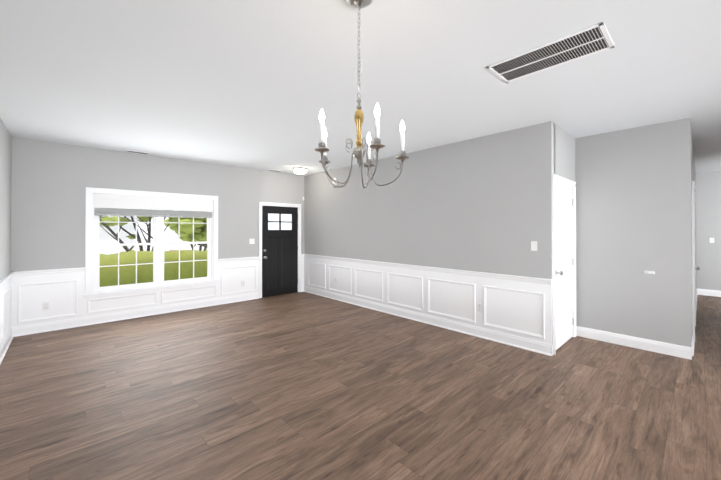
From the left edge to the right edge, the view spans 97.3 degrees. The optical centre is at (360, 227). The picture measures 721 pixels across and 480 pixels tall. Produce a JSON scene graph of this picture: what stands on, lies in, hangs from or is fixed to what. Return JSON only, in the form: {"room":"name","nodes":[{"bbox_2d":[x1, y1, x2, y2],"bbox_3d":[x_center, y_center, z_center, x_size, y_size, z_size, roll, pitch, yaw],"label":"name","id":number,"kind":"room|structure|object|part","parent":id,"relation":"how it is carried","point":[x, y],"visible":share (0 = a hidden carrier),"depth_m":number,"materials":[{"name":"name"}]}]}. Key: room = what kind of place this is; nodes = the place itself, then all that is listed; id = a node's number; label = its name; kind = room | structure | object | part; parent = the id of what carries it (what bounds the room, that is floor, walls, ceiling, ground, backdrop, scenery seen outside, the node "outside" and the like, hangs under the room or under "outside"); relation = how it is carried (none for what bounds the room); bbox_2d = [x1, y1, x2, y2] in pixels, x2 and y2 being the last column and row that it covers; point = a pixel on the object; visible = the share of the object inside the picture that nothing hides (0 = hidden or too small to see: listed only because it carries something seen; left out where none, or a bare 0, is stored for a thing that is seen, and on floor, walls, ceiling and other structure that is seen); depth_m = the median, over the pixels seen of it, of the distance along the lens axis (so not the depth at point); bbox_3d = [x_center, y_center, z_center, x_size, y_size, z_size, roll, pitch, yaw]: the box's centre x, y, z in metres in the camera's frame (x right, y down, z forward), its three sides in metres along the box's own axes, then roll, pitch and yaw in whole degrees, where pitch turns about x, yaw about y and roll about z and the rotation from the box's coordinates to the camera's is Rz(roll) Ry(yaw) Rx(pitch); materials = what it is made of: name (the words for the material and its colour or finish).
{"room":"empty living room","nodes":[
{"label":"empty living room","id":0,"kind":"room"},
{"bbox_2d":[0,118,11,279],"bbox_3d":[-1.567,0.106,0.785,0.140,2.740,9.600,0,0,-43],"label":"wall","id":1,"kind":"structure","parent":0,"point":[5,192],"depth_m":3.92,"materials":[{"name":"grey paint"}]},
{"bbox_2d":[0,272,13,363],"bbox_3d":[-1.504,1.031,0.840,0.034,0.890,9.600,0,0,-43],"label":"wainscot","id":2,"kind":"structure","parent":1,"relation":"attached to","point":[6,337],"depth_m":3.91,"materials":[{"name":"white wood"}]},
{"bbox_2d":[11,137,303,271],"bbox_3d":[-3.111,0.131,6.001,4.987,2.740,0.140,0,0,-43],"label":"wall","id":3,"kind":"structure","parent":0,"point":[50,181],"depth_m":4.92,"materials":[{"name":"grey paint"}]},
{"bbox_2d":[83,187,219,297],"bbox_3d":[-3.526,0.230,5.556,2.010,1.703,0.155,0,0,-43],"label":"double-hung window","id":4,"kind":"structure","parent":3,"relation":"in","point":[157,206],"depth_m":5.45,"materials":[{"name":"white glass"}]},
{"bbox_2d":[11,254,303,336],"bbox_3d":[-3.051,1.055,5.933,4.707,0.890,0.034,0,0,-43],"label":"wainscot","id":5,"kind":"structure","parent":3,"relation":"attached to","point":[62,291],"depth_m":4.96,"materials":[{"name":"white wood"}]},
{"bbox_2d":[43,197,303,309],"bbox_3d":[-2.946,0.224,6.043,4.383,1.947,0.022,0,0,-43],"label":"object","id":6,"kind":"structure","parent":3,"relation":"attached to","point":[46,305],"depth_m":4.59,"materials":[{"name":"white plastic"}]},
{"bbox_2d":[259,202,300,297],"bbox_3d":[-1.806,0.475,7.149,1.044,2.062,0.155,0,0,-43],"label":"front door","id":7,"kind":"structure","parent":3,"relation":"in","point":[280,261],"depth_m":7.13,"materials":[{"name":"black wood"}]},
{"bbox_2d":[0,292,720,479],"bbox_3d":[2.567,1.524,4.516,11.607,0.060,10.040,0,0,-43],"label":"floor","id":8,"kind":"structure","parent":0,"point":[300,386],"depth_m":2.70,"materials":[{"name":"laminate"}]},
{"bbox_2d":[0,0,720,175],"bbox_3d":[2.533,-1.286,4.566,11.607,0.080,10.140,0,0,-43],"label":"ceiling","id":9,"kind":"structure","parent":0,"point":[255,84],"depth_m":2.61,"materials":[{"name":"white paint"}]},
{"bbox_2d":[125,150,149,154],"bbox_3d":[-3.667,-1.239,5.216,0.320,0.008,0.140,0,0,-43],"label":"ceiling vent","id":10,"kind":"object","parent":9,"relation":"in","point":[130,151],"depth_m":5.21,"materials":[{"name":"white metal"}]},
{"bbox_2d":[293,167,306,174],"bbox_3d":[-1.260,-1.173,6.622,0.304,0.126,0.304,0,0,-43],"label":"light","id":11,"kind":"object","parent":9,"relation":"attached to","point":[300,170],"visible":1,"depth_m":6.52,"materials":[{"name":"silver metal"}]},
{"bbox_2d":[314,0,408,188],"bbox_3d":[-0.025,-0.743,1.715,0.514,1.032,0.528,0,0,-43],"label":"chandelier","id":12,"kind":"object","parent":9,"relation":"hanging from","point":[358,152],"visible":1,"depth_m":1.71,"materials":[{"name":"silver metal"}]},
{"bbox_2d":[486,22,614,82],"bbox_3d":[1.368,-1.253,2.334,0.385,0.008,0.740,0,0,-43],"label":"ceiling vent","id":13,"kind":"object","parent":9,"relation":"in","point":[588,41],"visible":1,"depth_m":2.28,"materials":[{"name":"white metal"}]},
{"bbox_2d":[304,121,555,354],"bbox_3d":[0.499,0.129,5.679,0.140,2.740,5.250,0,0,-43],"label":"wall","id":14,"kind":"structure","parent":0,"point":[482,204],"depth_m":4.67,"materials":[{"name":"grey paint"}]},
{"bbox_2d":[304,254,551,355],"bbox_3d":[0.437,1.054,5.614,0.034,0.890,5.254,0,0,-43],"label":"wainscot","id":15,"kind":"structure","parent":14,"relation":"attached to","point":[516,311],"depth_m":4.70,"materials":[{"name":"white wood"}]},
{"bbox_2d":[332,178,536,311],"bbox_3d":[0.767,0.051,5.255,0.046,2.207,3.955,0,0,-43],"label":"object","id":16,"kind":"structure","parent":14,"relation":"attached to","point":[533,248],"depth_m":4.33,"materials":[{"name":"white plastic"}]},
{"bbox_2d":[553,123,580,354],"bbox_3d":[2.584,0.122,4.105,0.960,2.740,0.174,0,0,-43],"label":"wall","id":17,"kind":"structure","parent":0,"point":[567,176],"depth_m":4.15,"materials":[{"name":"grey paint"}]},
{"bbox_2d":[577,118,691,359],"bbox_3d":[3.088,0.123,4.390,0.167,2.740,2.064,0,0,-43],"label":"wall","id":18,"kind":"structure","parent":0,"point":[622,215],"depth_m":3.92,"materials":[{"name":"grey paint"}]},
{"bbox_3d":[3.364,1.424,3.991,0.017,0.135,1.114,0,0,-43],"label":"baseboard","id":19,"kind":"part","parent":18,"relation":"part of","materials":[{"name":"white wood"}]},
{"bbox_2d":[690,121,695,333],"bbox_3d":[5.730,0.128,5.540,5.270,2.740,0.140,0,0,-43],"label":"wall","id":20,"kind":"structure","parent":0,"point":[693,174],"depth_m":4.08,"materials":[{"name":"grey paint"}]},
{"bbox_2d":[692,288,696,355],"bbox_3d":[5.733,1.430,5.429,5.130,0.135,0.017,0,0,-43],"label":"baseboard","id":21,"kind":"structure","parent":20,"relation":"attached to","point":[693,338],"depth_m":3.99,"materials":[{"name":"white wood"}]},
{"bbox_2d":[692,181,699,333],"bbox_3d":[4.716,0.438,4.530,0.974,2.112,0.175,0,0,-43],"label":"door","id":22,"kind":"structure","parent":20,"relation":"in","point":[694,268],"depth_m":4.18,"materials":[{"name":"white wood"}]},
{"bbox_2d":[696,171,720,290],"bbox_3d":[8.759,0.131,6.050,0.140,2.740,3.240,0,0,-43],"label":"wall","id":23,"kind":"structure","parent":0,"point":[708,221],"depth_m":7.05,"materials":[{"name":"grey paint"}]},
{"bbox_2d":[697,289,720,296],"bbox_3d":[8.702,1.433,5.991,0.017,0.135,3.240,0,0,-43],"label":"baseboard","id":24,"kind":"structure","parent":23,"relation":"attached to","point":[707,292],"depth_m":7.03,"materials":[{"name":"white wood"}]},
{"bbox_3d":[-8.888,2.551,15.653,80.000,1.890,21.840,0,0,-43],"label":"lawn","id":25,"kind":"structure","parent":0,"visible":0},
{"bbox_2d":[100,208,177,251],"bbox_3d":[-8.248,0.235,12.470,3.938,4.567,2.754,0,0,-43],"label":"tree","id":26,"kind":"object","parent":25,"relation":"on","point":[126,231],"depth_m":12.16,"materials":[{"name":"green plant"}]},
{"bbox_2d":[100,250,206,286],"bbox_3d":[-4.713,1.453,11.171,18.000,1.545,1.982,0,0,-43],"label":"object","id":27,"kind":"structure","parent":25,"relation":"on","point":[148,269],"depth_m":8.85,"materials":[{"name":"green plant"}]},
{"bbox_2d":[164,211,206,250],"bbox_3d":[-12.190,0.884,23.557,4.297,5.045,3.104,0,0,-43],"label":"street tree","id":28,"kind":"object","parent":25,"relation":"on","point":[189,226],"depth_m":22.67,"materials":[{"name":"green plant"}]},
{"label":"outside","id":29,"kind":"structure","parent":0,"visible":0},
{"bbox_2d":[135,239,206,250],"bbox_3d":[-49.706,3.712,59.515,120.000,0.080,98.000,0,0,-43],"label":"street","id":30,"kind":"structure","parent":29,"point":[174,247],"depth_m":62.66,"materials":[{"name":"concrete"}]},
{"bbox_2d":[100,214,134,254],"bbox_3d":[-36.072,-0.681,35.341,9.700,8.480,16.700,0,0,39],"label":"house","id":31,"kind":"structure","parent":30,"relation":"on","point":[107,251],"depth_m":37.18,"materials":[{"name":"white"}]}
]}

